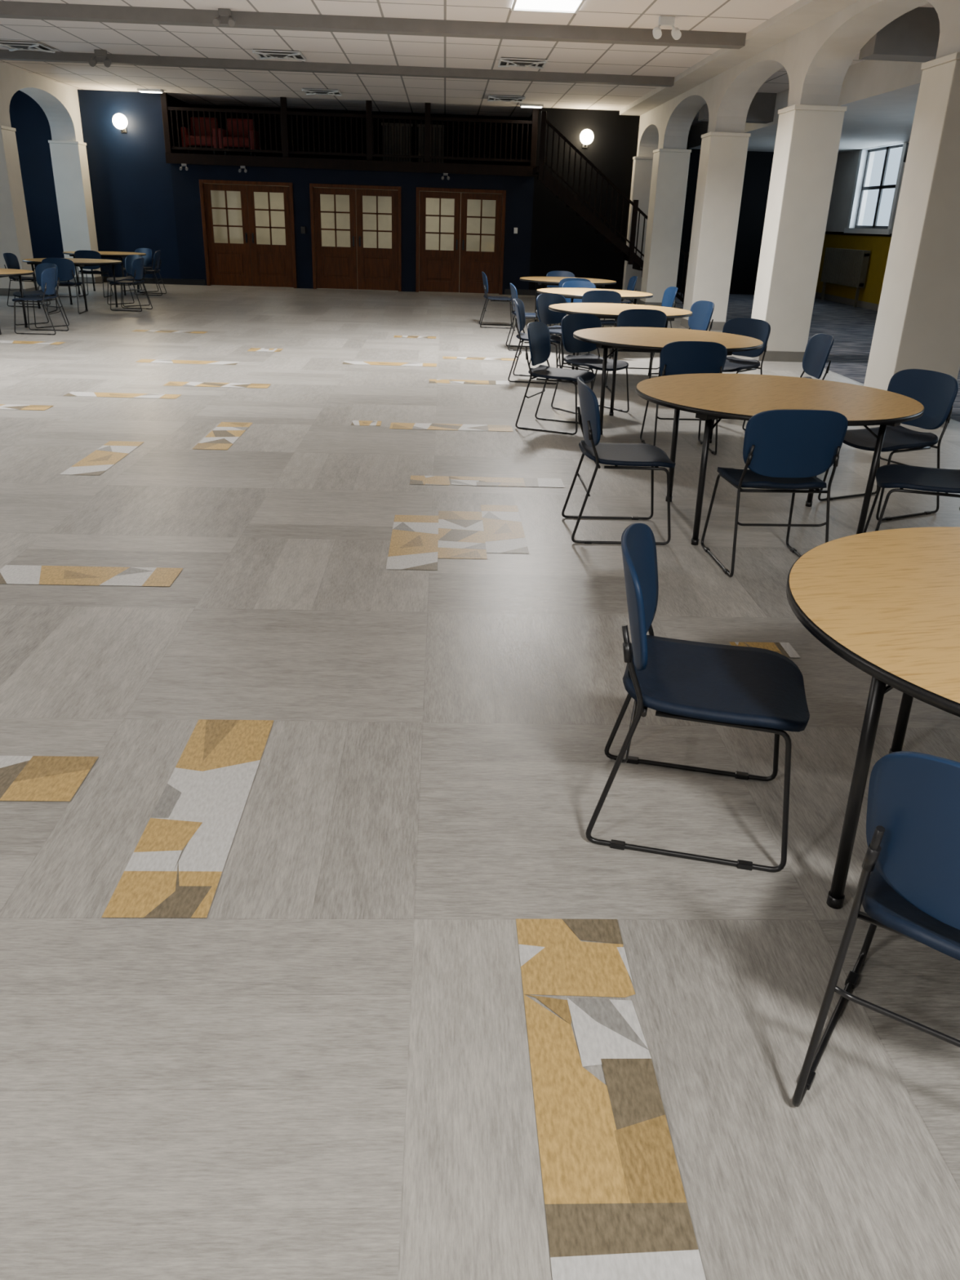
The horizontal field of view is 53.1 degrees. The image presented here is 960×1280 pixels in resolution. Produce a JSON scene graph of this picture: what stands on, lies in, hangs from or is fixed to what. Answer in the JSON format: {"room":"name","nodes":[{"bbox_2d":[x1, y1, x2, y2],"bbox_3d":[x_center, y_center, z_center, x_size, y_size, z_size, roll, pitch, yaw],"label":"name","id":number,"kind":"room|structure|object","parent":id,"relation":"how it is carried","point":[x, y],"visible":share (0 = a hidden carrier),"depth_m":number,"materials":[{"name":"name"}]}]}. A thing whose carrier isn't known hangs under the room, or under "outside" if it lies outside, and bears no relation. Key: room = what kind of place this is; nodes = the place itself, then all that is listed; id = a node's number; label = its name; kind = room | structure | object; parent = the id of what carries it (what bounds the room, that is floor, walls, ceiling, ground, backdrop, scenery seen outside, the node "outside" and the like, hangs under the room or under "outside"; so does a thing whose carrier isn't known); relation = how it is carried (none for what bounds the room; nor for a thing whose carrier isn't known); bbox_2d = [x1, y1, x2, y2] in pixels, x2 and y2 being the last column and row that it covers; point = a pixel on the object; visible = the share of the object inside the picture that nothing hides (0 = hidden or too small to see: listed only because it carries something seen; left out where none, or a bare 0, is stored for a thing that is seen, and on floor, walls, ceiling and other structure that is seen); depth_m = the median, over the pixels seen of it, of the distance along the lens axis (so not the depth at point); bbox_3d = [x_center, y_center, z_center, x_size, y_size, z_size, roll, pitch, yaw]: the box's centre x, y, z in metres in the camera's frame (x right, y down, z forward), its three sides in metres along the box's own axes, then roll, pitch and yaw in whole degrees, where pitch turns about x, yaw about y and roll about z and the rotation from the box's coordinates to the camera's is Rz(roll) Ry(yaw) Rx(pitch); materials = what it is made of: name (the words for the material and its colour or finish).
{"room":"community hall","nodes":[
{"label":"community hall","id":0,"kind":"room"},
{"bbox_2d":[0,62,83,142],"bbox_3d":[-8.228,-5.200,6.924,0.500,1.000,29.400,1,24,-2],"label":"wall","id":1,"kind":"structure","parent":0,"point":[60,103],"depth_m":19.18,"materials":[{"name":"paint"}]},
{"bbox_2d":[0,49,674,86],"bbox_3d":[-2.550,-9.287,15.608,11.470,0.120,0.200,1,24,-2],"label":"beam","id":2,"kind":"structure","parent":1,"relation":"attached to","point":[26,55],"depth_m":15.55,"materials":[{"name":"grey paint"}]},
{"bbox_2d":[0,0,746,48],"bbox_3d":[-2.414,-7.642,11.883,11.470,0.140,0.250,1,24,-2],"label":"beam","id":3,"kind":"structure","parent":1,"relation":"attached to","point":[12,10],"depth_m":11.85,"materials":[{"name":"grey paint"}]},
{"bbox_2d":[167,94,532,165],"bbox_3d":[-2.771,-11.443,21.839,8.400,1.180,2.050,1,24,-2],"label":"balcony railing","id":4,"kind":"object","parent":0,"point":[172,101],"depth_m":22.65,"materials":[{"name":"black paint"}]},
{"bbox_2d":[164,152,537,176],"bbox_3d":[-2.783,-10.745,21.866,8.000,0.200,2.360,1,24,-2],"label":"balcony ledge","id":5,"kind":"structure","parent":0,"point":[171,157],"depth_m":20.78,"materials":[{"name":"paint"}]},
{"bbox_2d":[179,163,188,170],"bbox_3d":[-6.341,-10.126,20.590,0.181,0.135,0.099,1,24,-2],"label":"wall spotlight","id":6,"kind":"object","parent":5,"relation":"attached to","point":[182,164],"visible":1,"depth_m":20.58,"materials":[{"name":"grey paint"}]},
{"bbox_2d":[180,116,224,155],"bbox_3d":[-6.101,-11.066,21.167,0.800,0.820,0.640,1,24,-2],"label":"armchair","id":7,"kind":"object","parent":5,"relation":"on","point":[196,118],"visible":0.59,"depth_m":21.09,"materials":[{"name":"fabric"}]},
{"bbox_2d":[217,118,259,155],"bbox_3d":[-5.302,-11.054,21.201,0.800,0.820,0.640,1,24,-2],"label":"armchair","id":8,"kind":"object","parent":5,"relation":"on","point":[228,120],"visible":0.6,"depth_m":21.12,"materials":[{"name":"fabric"}]},
{"bbox_2d":[238,165,247,173],"bbox_3d":[-5.092,-10.107,20.644,0.181,0.135,0.099,1,24,-2],"label":"wall spotlight","id":9,"kind":"object","parent":5,"relation":"attached to","point":[242,166],"visible":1,"depth_m":20.63,"materials":[{"name":"grey paint"}]},
{"bbox_2d":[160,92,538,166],"bbox_3d":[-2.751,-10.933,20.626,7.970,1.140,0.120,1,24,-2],"label":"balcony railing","id":10,"kind":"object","parent":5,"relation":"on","point":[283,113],"visible":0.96,"depth_m":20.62,"materials":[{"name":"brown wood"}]},
{"bbox_2d":[381,122,444,163],"bbox_3d":[-1.515,-11.128,21.629,1.400,0.850,0.050,1,24,-2],"label":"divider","id":11,"kind":"object","parent":5,"relation":"on","point":[386,124],"visible":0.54,"depth_m":21.59,"materials":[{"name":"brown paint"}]},
{"bbox_2d":[441,173,449,180],"bbox_3d":[-0.747,-10.040,20.832,0.181,0.135,0.099,1,24,-2],"label":"wall spotlight","id":12,"kind":"object","parent":5,"relation":"attached to","point":[444,174],"visible":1,"depth_m":20.82,"materials":[{"name":"grey paint"}]},
{"bbox_2d":[210,183,501,284],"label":"windows","id":13,"kind":"structure","parent":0,"point":[218,197],"depth_m":24.30,"materials":[{"name":"glass"}]},
{"bbox_2d":[8,89,773,294],"bbox_3d":[-1.319,-10.291,22.588,20.000,3.800,2.900,1,24,-2],"label":"wall","id":14,"kind":"structure","parent":0,"point":[140,200],"depth_m":21.18,"materials":[{"name":"blue paint"}]},
{"bbox_2d":[112,113,127,133],"bbox_3d":[-7.588,-10.919,20.303,0.300,0.350,0.360,1,24,-2],"label":"wall sconce","id":15,"kind":"object","parent":14,"relation":"attached to","point":[119,121],"visible":1,"depth_m":20.18,"materials":[{"name":"beige glass"}]},
{"bbox_2d":[199,179,297,288],"bbox_3d":[-5.144,-9.045,21.477,2.020,2.170,0.200,1,24,-2],"label":"door","id":16,"kind":"structure","parent":14,"relation":"in","point":[251,264],"depth_m":21.56,"materials":[{"name":"brown wood"}]},
{"bbox_2d":[300,226,305,233],"bbox_3d":[-3.939,-9.125,21.404,0.100,0.150,0.030,1,24,-2],"label":"card reader","id":17,"kind":"object","parent":14,"relation":"attached to","point":[302,228],"visible":1,"depth_m":21.39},
{"bbox_2d":[102,276,540,295],"bbox_3d":[-2.627,-8.039,21.934,11.800,0.120,0.020,1,24,-2],"label":"baseboard","id":18,"kind":"structure","parent":14,"relation":"attached to","point":[166,281],"depth_m":21.75,"materials":[{"name":"black wood"}]},
{"bbox_2d":[309,183,401,291],"bbox_3d":[-2.767,-9.009,21.579,2.000,2.170,0.200,1,24,-2],"label":"door","id":19,"kind":"structure","parent":14,"relation":"in","point":[335,267],"depth_m":21.67,"materials":[{"name":"brown wood"}]},
{"bbox_2d":[415,186,506,294],"bbox_3d":[-0.449,-8.973,21.680,1.980,2.170,0.200,1,24,-2],"label":"door","id":20,"kind":"structure","parent":14,"relation":"in","point":[440,270],"depth_m":21.77,"materials":[{"name":"brown wood"}]},
{"bbox_2d":[513,227,517,233],"bbox_3d":[0.801,-9.176,21.554,0.080,0.120,0.030,1,24,-2],"label":"thermostat","id":21,"kind":"object","parent":14,"relation":"attached to","point":[515,231],"visible":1,"depth_m":21.54,"materials":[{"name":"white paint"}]},
{"bbox_2d":[579,128,593,147],"bbox_3d":[2.293,-10.805,20.714,0.300,0.350,0.360,1,24,-2],"label":"wall sconce","id":22,"kind":"object","parent":14,"relation":"attached to","point":[586,137],"visible":1,"depth_m":20.59,"materials":[{"name":"beige glass"}]},
{"bbox_2d":[619,0,860,115],"bbox_3d":[3.719,-5.440,7.255,0.450,0.080,29.400,1,24,-2],"label":"trim","id":23,"kind":"structure","parent":14,"relation":"attached to","point":[802,15],"depth_m":12.51,"materials":[{"name":"paint"}]},
{"bbox_2d":[0,0,933,124],"bbox_3d":[-0.782,-6.353,8.766,20.200,0.100,33.400,1,24,-2],"label":"ceiling","id":24,"kind":"structure","parent":0,"point":[191,86],"depth_m":14.30,"materials":[{"name":"tile"}]},
{"bbox_2d":[0,40,56,53],"bbox_3d":[-7.006,-9.102,14.762,0.720,0.060,0.720,1,24,-2],"label":"air diffuser","id":25,"kind":"object","parent":24,"relation":"in","point":[12,46],"depth_m":14.62,"materials":[{"name":"white metal"}]},
{"bbox_2d":[88,48,111,67],"bbox_3d":[-5.915,-9.061,14.984,0.330,0.245,0.180,1,24,-2],"label":"track spotlight","id":26,"kind":"object","parent":24,"relation":"hanging from","point":[100,53],"visible":1,"depth_m":14.96,"materials":[{"name":"grey paint"}]},
{"bbox_2d":[137,88,164,93],"bbox_3d":[-6.790,-11.310,19.811,0.480,0.050,0.240,1,24,-2],"label":"recessed light","id":27,"kind":"object","parent":24,"relation":"in","point":[144,91],"depth_m":19.71,"materials":[{"name":"white plastic"}]},
{"bbox_2d":[213,8,235,26],"bbox_3d":[-3.090,-7.520,11.622,0.264,0.196,0.144,1,24,-2],"label":"track spotlight","id":28,"kind":"object","parent":24,"relation":"hanging from","point":[221,11],"visible":1,"depth_m":11.60,"materials":[{"name":"grey paint"}]},
{"bbox_2d":[251,48,306,61],"bbox_3d":[-3.073,-8.962,14.749,0.720,0.060,0.720,1,24,-2],"label":"air diffuser","id":29,"kind":"object","parent":24,"relation":"in","point":[263,54],"depth_m":14.57,"materials":[{"name":"white metal"}]},
{"bbox_2d":[301,88,342,96],"bbox_3d":[-3.130,-10.848,19.054,0.720,0.060,0.720,1,24,-2],"label":"air diffuser","id":30,"kind":"object","parent":24,"relation":"in","point":[308,91],"depth_m":18.84,"materials":[{"name":"white metal"}]},
{"bbox_2d":[487,94,525,102],"bbox_3d":[0.519,-10.753,19.120,0.720,0.060,0.720,1,24,-2],"label":"air diffuser","id":31,"kind":"object","parent":24,"relation":"in","point":[491,97],"depth_m":18.91,"materials":[{"name":"white metal"}]},
{"bbox_2d":[497,57,548,69],"bbox_3d":[0.650,-8.825,14.726,0.720,0.060,0.720,1,24,-2],"label":"air diffuser","id":32,"kind":"object","parent":24,"relation":"in","point":[540,64],"depth_m":14.55,"materials":[{"name":"white metal"}]},
{"bbox_2d":[520,103,543,108],"bbox_3d":[1.082,-11.190,20.151,0.480,0.050,0.240,1,24,-2],"label":"recessed light","id":33,"kind":"object","parent":24,"relation":"in","point":[523,105],"depth_m":20.05,"materials":[{"name":"white plastic"}]},
{"bbox_2d":[511,0,585,13],"bbox_3d":[0.747,-7.072,10.691,0.760,0.030,0.760,1,24,-2],"label":"light","id":34,"kind":"object","parent":24,"relation":"in","point":[538,6],"depth_m":10.81,"materials":[{"name":"white plastic"}]},
{"bbox_2d":[652,15,681,39],"bbox_3d":[2.177,-7.133,11.209,0.330,0.245,0.180,1,24,-2],"label":"floodlight","id":35,"kind":"object","parent":24,"relation":"attached to","point":[664,20],"visible":1,"depth_m":11.19,"materials":[{"name":"white paint"}]},
{"bbox_2d":[0,280,959,1279],"bbox_3d":[-0.904,-2.774,10.332,20.200,0.124,33.400,1,24,-2],"label":"floor","id":36,"kind":"structure","parent":0,"point":[319,959],"depth_m":2.67,"materials":[{"name":"plastic"}]},
{"bbox_2d":[0,268,34,334],"bbox_3d":[-6.689,-4.498,12.751,1.520,0.740,1.520,22,31,38],"label":"folding table","id":37,"kind":"object","parent":36,"relation":"on","point":[3,272],"visible":0.97,"depth_m":12.91,"materials":[{"name":"brown wood"}]},
{"bbox_2d":[0,124,38,296],"bbox_3d":[-8.645,-7.758,17.478,0.604,2.800,0.624,1,24,-2],"label":"column","id":38,"kind":"structure","parent":36,"relation":"on","point":[15,235],"depth_m":17.34,"materials":[{"name":"beige paint"}]},
{"bbox_2d":[3,253,50,307],"bbox_3d":[-7.556,-5.992,15.998,0.542,0.819,0.492,1,24,-2],"label":"dining chair","id":39,"kind":"object","parent":36,"relation":"on","point":[11,260],"visible":0.62,"depth_m":15.94,"materials":[{"name":"blue plastic"}]},
{"bbox_2d":[12,267,68,334],"bbox_3d":[-5.836,-4.481,12.681,0.542,0.819,0.492,1,24,-2],"label":"dining chair","id":40,"kind":"object","parent":36,"relation":"on","point":[47,276],"visible":1,"depth_m":12.56,"materials":[{"name":"blue plastic"}]},
{"bbox_2d":[13,262,69,328],"bbox_3d":[-6.162,-4.807,13.399,0.492,0.819,0.542,16,27,29],"label":"dining chair","id":41,"kind":"object","parent":36,"relation":"on","point":[40,268],"visible":0.63,"depth_m":13.46,"materials":[{"name":"blue plastic"}]},
{"bbox_2d":[41,257,87,314],"bbox_3d":[-6.578,-5.616,15.216,0.492,0.819,0.542,-1,24,-7],"label":"dining chair","id":42,"kind":"object","parent":36,"relation":"on","point":[66,268],"visible":0.68,"depth_m":14.96,"materials":[{"name":"blue plastic"}]},
{"bbox_2d":[22,257,121,311],"bbox_3d":[-6.706,-5.903,15.959,1.520,0.740,1.520,-12,27,-30],"label":"folding table","id":43,"kind":"object","parent":36,"relation":"on","point":[77,262],"visible":0.79,"depth_m":15.62,"materials":[{"name":"brown wood"}]},
{"bbox_2d":[48,140,102,282],"bbox_3d":[-8.770,-9.260,20.900,0.624,2.800,0.504,1,24,-2],"label":"column","id":44,"kind":"structure","parent":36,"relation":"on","point":[69,162],"depth_m":20.61,"materials":[{"name":"beige paint"}]},
{"bbox_2d":[74,249,113,297],"bbox_3d":[-7.284,-6.910,18.119,0.492,0.819,0.542,1,24,-2],"label":"dining chair","id":45,"kind":"object","parent":36,"relation":"on","point":[82,254],"visible":0.7,"depth_m":17.89,"materials":[{"name":"blue plastic"}]},
{"bbox_2d":[62,251,146,295],"bbox_3d":[-7.312,-7.196,18.866,1.520,0.740,1.520,22,31,38],"label":"folding table","id":46,"kind":"object","parent":36,"relation":"on","point":[118,255],"visible":0.62,"depth_m":18.47,"materials":[{"name":"brown wood"}]},
{"bbox_2d":[106,254,150,306],"bbox_3d":[-6.131,-6.231,16.655,0.492,0.819,0.542,19,29,34],"label":"dining chair","id":47,"kind":"object","parent":36,"relation":"on","point":[129,259],"visible":0.66,"depth_m":16.75,"materials":[{"name":"blue plastic"}]},
{"bbox_2d":[109,257,152,311],"bbox_3d":[-5.803,-5.885,15.890,0.542,0.819,0.492,3,24,2],"label":"dining chair","id":48,"kind":"object","parent":36,"relation":"on","point":[137,266],"visible":1,"depth_m":15.76,"materials":[{"name":"blue plastic"}]},
{"bbox_2d":[123,248,158,292],"bbox_3d":[-6.935,-7.506,19.507,0.492,0.819,0.542,14,26,25],"label":"dining chair","id":49,"kind":"object","parent":36,"relation":"on","point":[148,260],"visible":0.62,"depth_m":19.57,"materials":[{"name":"blue plastic"}]},
{"bbox_2d":[133,250,166,295],"bbox_3d":[-6.512,-7.219,18.884,0.542,0.819,0.492,-1,24,-7],"label":"dining chair","id":50,"kind":"object","parent":36,"relation":"on","point":[157,255],"visible":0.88,"depth_m":18.77,"materials":[{"name":"blue plastic"}]},
{"bbox_2d":[479,271,513,328],"bbox_3d":[0.276,-5.391,15.236,0.542,0.819,0.492,1,24,-2],"label":"dining chair","id":51,"kind":"object","parent":36,"relation":"on","point":[503,299],"visible":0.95,"depth_m":15.12,"materials":[{"name":"blue plastic"}]},
{"bbox_2d":[505,283,546,351],"bbox_3d":[0.639,-4.262,12.685,0.542,0.819,0.492,1,24,-2],"label":"dining chair","id":52,"kind":"object","parent":36,"relation":"on","point":[513,291],"visible":0.66,"depth_m":12.56,"materials":[{"name":"blue plastic"}]},
{"bbox_2d":[507,297,560,384],"bbox_3d":[0.609,-3.180,10.209,0.542,0.819,0.492,5,24,7],"label":"dining chair","id":53,"kind":"object","parent":36,"relation":"on","point":[519,306],"visible":0.81,"depth_m":10.16,"materials":[{"name":"blue plastic"}]},
{"bbox_2d":[515,321,595,435],"bbox_3d":[0.645,-2.156,7.873,0.542,0.819,0.492,11,25,20],"label":"dining chair","id":54,"kind":"object","parent":36,"relation":"on","point":[539,334],"visible":0.97,"depth_m":7.87,"materials":[{"name":"blue plastic"}]},
{"bbox_2d":[528,293,590,370],"bbox_3d":[0.932,-3.496,10.956,0.492,0.819,0.542,-18,31,-38],"label":"dining chair","id":55,"kind":"object","parent":36,"relation":"on","point":[546,316],"visible":0.59,"depth_m":11.01,"materials":[{"name":"blue plastic"}]},
{"bbox_2d":[546,271,574,288],"bbox_3d":[1.345,-5.716,16.061,0.492,0.819,0.542,1,24,-2],"label":"dining chair","id":56,"kind":"object","parent":36,"relation":"on","point":[553,273],"visible":0.21,"depth_m":16.13,"materials":[{"name":"blue plastic"}]},
{"bbox_2d":[519,276,616,321],"bbox_3d":[1.373,-5.338,15.299,1.520,0.740,1.520,22,31,38],"label":"folding table","id":57,"kind":"object","parent":36,"relation":"on","point":[553,281],"visible":0.59,"depth_m":14.93,"materials":[{"name":"brown wood"}]},
{"bbox_2d":[553,277,591,334],"bbox_3d":[1.399,-5.074,14.598,0.492,0.819,0.542,1,24,-2],"label":"dining chair","id":58,"kind":"object","parent":36,"relation":"on","point":[562,282],"visible":0.13,"depth_m":14.22,"materials":[{"name":"blue plastic"}]},
{"bbox_2d":[558,280,595,335],"bbox_3d":[1.389,-4.592,13.496,0.492,0.819,0.542,1,24,-2],"label":"dining chair","id":59,"kind":"object","parent":36,"relation":"on","point":[570,284],"visible":0.23,"depth_m":13.57,"materials":[{"name":"blue plastic"}]},
{"bbox_2d":[551,313,629,414],"bbox_3d":[1.017,-2.471,8.622,0.492,0.819,0.542,-15,29,-34],"label":"dining chair","id":60,"kind":"object","parent":36,"relation":"on","point":[571,323],"visible":0.78,"depth_m":8.65,"materials":[{"name":"blue plastic"}]},
{"bbox_2d":[536,288,653,356],"bbox_3d":[1.494,-4.233,12.784,1.520,0.740,1.520,-8,25,-21],"label":"folding table","id":61,"kind":"object","parent":36,"relation":"on","point":[572,293],"visible":0.59,"depth_m":12.52,"materials":[{"name":"brown wood"}]},
{"bbox_2d":[575,290,621,357],"bbox_3d":[1.487,-4.009,12.173,0.492,0.819,0.542,1,24,-2],"label":"dining chair","id":62,"kind":"object","parent":36,"relation":"on","point":[590,296],"visible":0.34,"depth_m":11.84,"materials":[{"name":"blue plastic"}]},
{"bbox_2d":[533,111,688,303],"bbox_3d":[2.871,-9.272,20.812,3.450,3.620,1.110,1,24,-2],"label":"staircase","id":63,"kind":"structure","parent":36,"relation":"on","point":[548,180],"depth_m":20.26,"materials":[{"name":"brown wood"}]},
{"bbox_2d":[599,275,637,327],"bbox_3d":[2.219,-5.402,15.412,0.542,0.819,0.492,1,24,-2],"label":"dining chair","id":64,"kind":"object","parent":36,"relation":"on","point":[632,282],"visible":0.41,"depth_m":15.38,"materials":[{"name":"blue plastic"}]},
{"bbox_2d":[561,377,675,544],"bbox_3d":[0.762,-0.983,5.202,0.542,0.819,0.492,1,24,-2],"label":"dining chair","id":65,"kind":"object","parent":36,"relation":"on","point":[628,455],"visible":1,"depth_m":5.09,"materials":[{"name":"blue plastic"}]},
{"bbox_2d":[548,302,692,385],"bbox_3d":[1.482,-3.191,10.400,1.520,0.740,1.520,-18,31,-38],"label":"folding table","id":66,"kind":"object","parent":36,"relation":"on","point":[602,310],"visible":0.6,"depth_m":10.18,"materials":[{"name":"brown wood"}]},
{"bbox_2d":[605,308,666,393],"bbox_3d":[1.576,-2.945,9.747,0.492,0.819,0.542,1,24,-2],"label":"dining chair","id":67,"kind":"object","parent":36,"relation":"on","point":[637,317],"visible":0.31,"depth_m":9.42,"materials":[{"name":"blue plastic"}]},
{"bbox_2d":[622,155,653,299],"bbox_3d":[3.615,-9.171,21.512,0.624,2.920,0.284,1,24,-2],"label":"pilaster","id":68,"kind":"object","parent":36,"relation":"on","point":[642,166],"visible":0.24,"depth_m":21.18,"materials":[{"name":"paint"}]},
{"bbox_2d":[639,148,691,307],"bbox_3d":[3.695,-8.207,19.315,0.624,2.920,0.624,1,24,-2],"label":"column","id":69,"kind":"structure","parent":36,"relation":"on","point":[670,166],"depth_m":19.02,"materials":[{"name":"beige paint"}]},
{"bbox_2d":[573,326,763,443],"bbox_3d":[1.510,-2.127,7.972,1.520,0.740,1.520,-12,27,-30],"label":"folding table","id":70,"kind":"object","parent":36,"relation":"on","point":[649,339],"visible":0.75,"depth_m":7.73,"materials":[{"name":"brown wood"}]},
{"bbox_2d":[661,286,677,328],"bbox_3d":[2.356,-4.357,13.034,0.542,0.819,0.492,-1,24,-7],"label":"dining chair","id":71,"kind":"object","parent":36,"relation":"on","point":[669,295],"visible":0.38,"depth_m":13.02,"materials":[{"name":"blue plastic"}]},
{"bbox_2d":[651,300,714,374],"bbox_3d":[2.269,-3.355,10.739,0.542,0.819,0.492,-5,25,-16],"label":"dining chair","id":72,"kind":"object","parent":36,"relation":"on","point":[702,311],"visible":0.44,"depth_m":10.74,"materials":[{"name":"blue plastic"}]},
{"bbox_2d":[640,341,727,454],"bbox_3d":[1.536,-1.866,7.280,0.492,0.819,0.542,1,24,-2],"label":"dining chair","id":73,"kind":"object","parent":36,"relation":"on","point":[677,357],"visible":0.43,"depth_m":6.97,"materials":[{"name":"blue plastic"}]},
{"bbox_2d":[585,523,809,872],"bbox_3d":[0.620,0.126,2.656,0.542,0.819,0.492,7,24,11],"label":"dining chair","id":74,"kind":"object","parent":36,"relation":"on","point":[744,687],"visible":1,"depth_m":2.60,"materials":[{"name":"blue plastic"}]},
{"bbox_2d":[680,131,751,329],"bbox_3d":[3.826,-6.641,15.746,0.624,2.920,0.624,1,24,-2],"label":"column","id":75,"kind":"structure","parent":36,"relation":"on","point":[723,155],"depth_m":15.45,"materials":[{"name":"beige paint"}]},
{"bbox_2d":[722,317,770,374],"bbox_3d":[2.281,-2.492,8.768,0.542,0.819,0.492,-20,32,-40],"label":"dining chair","id":76,"kind":"object","parent":36,"relation":"on","point":[758,329],"visible":0.6,"depth_m":8.76,"materials":[{"name":"blue plastic"}]},
{"bbox_2d":[701,408,848,577],"bbox_3d":[1.457,-0.780,4.793,0.492,0.819,0.542,0,24,-4],"label":"dining chair","id":77,"kind":"object","parent":36,"relation":"on","point":[784,451],"visible":0.99,"depth_m":4.53,"materials":[{"name":"blue plastic"}]},
{"bbox_2d":[635,373,924,545],"bbox_3d":[1.613,-1.014,5.438,1.520,0.740,1.520,-20,32,-40],"label":"folding table","id":78,"kind":"object","parent":36,"relation":"on","point":[710,396],"visible":0.85,"depth_m":5.14,"materials":[{"name":"brown wood"}]},
{"bbox_2d":[742,333,834,430],"bbox_3d":[2.498,-2.048,7.770,0.542,0.819,0.492,1,24,-2],"label":"dining chair","id":79,"kind":"object","parent":36,"relation":"on","point":[819,346],"visible":0.54,"depth_m":7.74,"materials":[{"name":"blue plastic"}]},
{"bbox_2d":[751,104,847,362],"bbox_3d":[3.956,-5.074,12.177,0.624,2.920,0.624,1,24,-2],"label":"column","id":80,"kind":"structure","parent":36,"relation":"on","point":[806,145],"depth_m":11.89,"materials":[{"name":"beige paint"}]},
{"bbox_2d":[820,247,870,306],"bbox_3d":[8.537,-8.560,22.645,0.150,1.200,2.355,1,24,-2],"label":"radiator","id":81,"kind":"object","parent":36,"relation":"on","point":[845,267],"visible":1,"depth_m":22.29,"materials":[{"name":"metal"}]},
{"bbox_2d":[786,526,959,909],"bbox_3d":[1.512,0.292,2.445,1.520,0.740,1.520,-4,24,-13],"label":"folding table","id":82,"kind":"object","parent":36,"relation":"on","point":[886,602],"visible":0.88,"depth_m":2.34,"materials":[{"name":"brown wood"}]},
{"bbox_2d":[792,751,959,1106],"bbox_3d":[0.966,0.516,1.792,0.492,0.819,0.542,17,28,30],"label":"dining chair","id":83,"kind":"object","parent":36,"relation":"on","point":[908,886],"visible":1,"depth_m":1.65,"materials":[{"name":"blue plastic"}]},
{"bbox_2d":[817,368,958,520],"bbox_3d":[2.488,-1.206,5.844,0.542,0.819,0.492,-10,26,-25],"label":"dining chair","id":84,"kind":"object","parent":36,"relation":"on","point":[936,391],"visible":0.84,"depth_m":5.80,"materials":[{"name":"blue plastic"}]},
{"bbox_2d":[862,463,959,533],"bbox_3d":[2.303,-0.795,4.893,0.542,0.819,0.492,9,25,16],"label":"dining chair","id":85,"kind":"object","parent":36,"relation":"on","point":[887,476],"visible":0.71,"depth_m":4.87,"materials":[{"name":"blue plastic"}]},
{"bbox_2d":[863,52,959,417],"bbox_3d":[4.086,-3.508,8.608,0.624,2.920,0.624,1,24,-2],"label":"column","id":86,"kind":"structure","parent":36,"relation":"on","point":[917,323],"depth_m":8.44,"materials":[{"name":"beige paint"}]},
{"bbox_2d":[636,0,959,156],"bbox_3d":[4.161,-5.067,7.435,0.460,0.880,29.400,1,24,-2],"label":"arcade","id":87,"kind":"object","parent":86,"relation":"on","point":[816,60],"visible":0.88,"depth_m":11.41,"materials":[{"name":"paint"}]},
{"bbox_2d":[825,142,909,233],"bbox_3d":[9.309,-4.252,9.619,0.300,3.800,32.400,1,24,-2],"label":"wall","id":88,"kind":"structure","parent":0,"point":[846,164],"depth_m":22.88,"materials":[{"name":"paint"}]},
{"bbox_2d":[688,6,939,153],"bbox_3d":[6.567,-8.353,14.658,4.870,0.500,19.100,1,24,-2],"label":"ceiling","id":89,"kind":"structure","parent":88,"relation":"attached to","point":[879,92],"depth_m":13.97,"materials":[{"name":"paint"}]},
{"bbox_2d":[814,292,879,311],"bbox_3d":[9.095,-2.519,10.208,0.025,0.140,32.100,1,24,-2],"label":"baseboard","id":90,"kind":"structure","parent":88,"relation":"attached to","point":[860,304],"depth_m":22.57,"materials":[{"name":"plastic"}]},
{"bbox_2d":[815,231,892,304],"bbox_3d":[9.112,-3.233,9.895,0.040,1.420,32.100,1,24,-2],"label":"wall","id":91,"kind":"structure","parent":88,"relation":"attached to","point":[878,245],"depth_m":21.63,"materials":[{"name":"yellow paint"}]},
{"bbox_2d":[844,142,907,234],"bbox_3d":[8.778,-9.987,21.233,0.205,1.880,2.500,1,24,-2],"label":"window","id":92,"kind":"structure","parent":88,"relation":"in","point":[853,227],"depth_m":21.61,"materials":[{"name":"white paint"}]},
{"bbox_2d":[902,142,909,162],"bbox_3d":[8.721,-9.841,19.410,0.200,0.350,0.250,1,24,-2],"label":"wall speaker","id":93,"kind":"object","parent":88,"relation":"attached to","point":[907,144],"visible":0.2,"depth_m":19.47}
]}

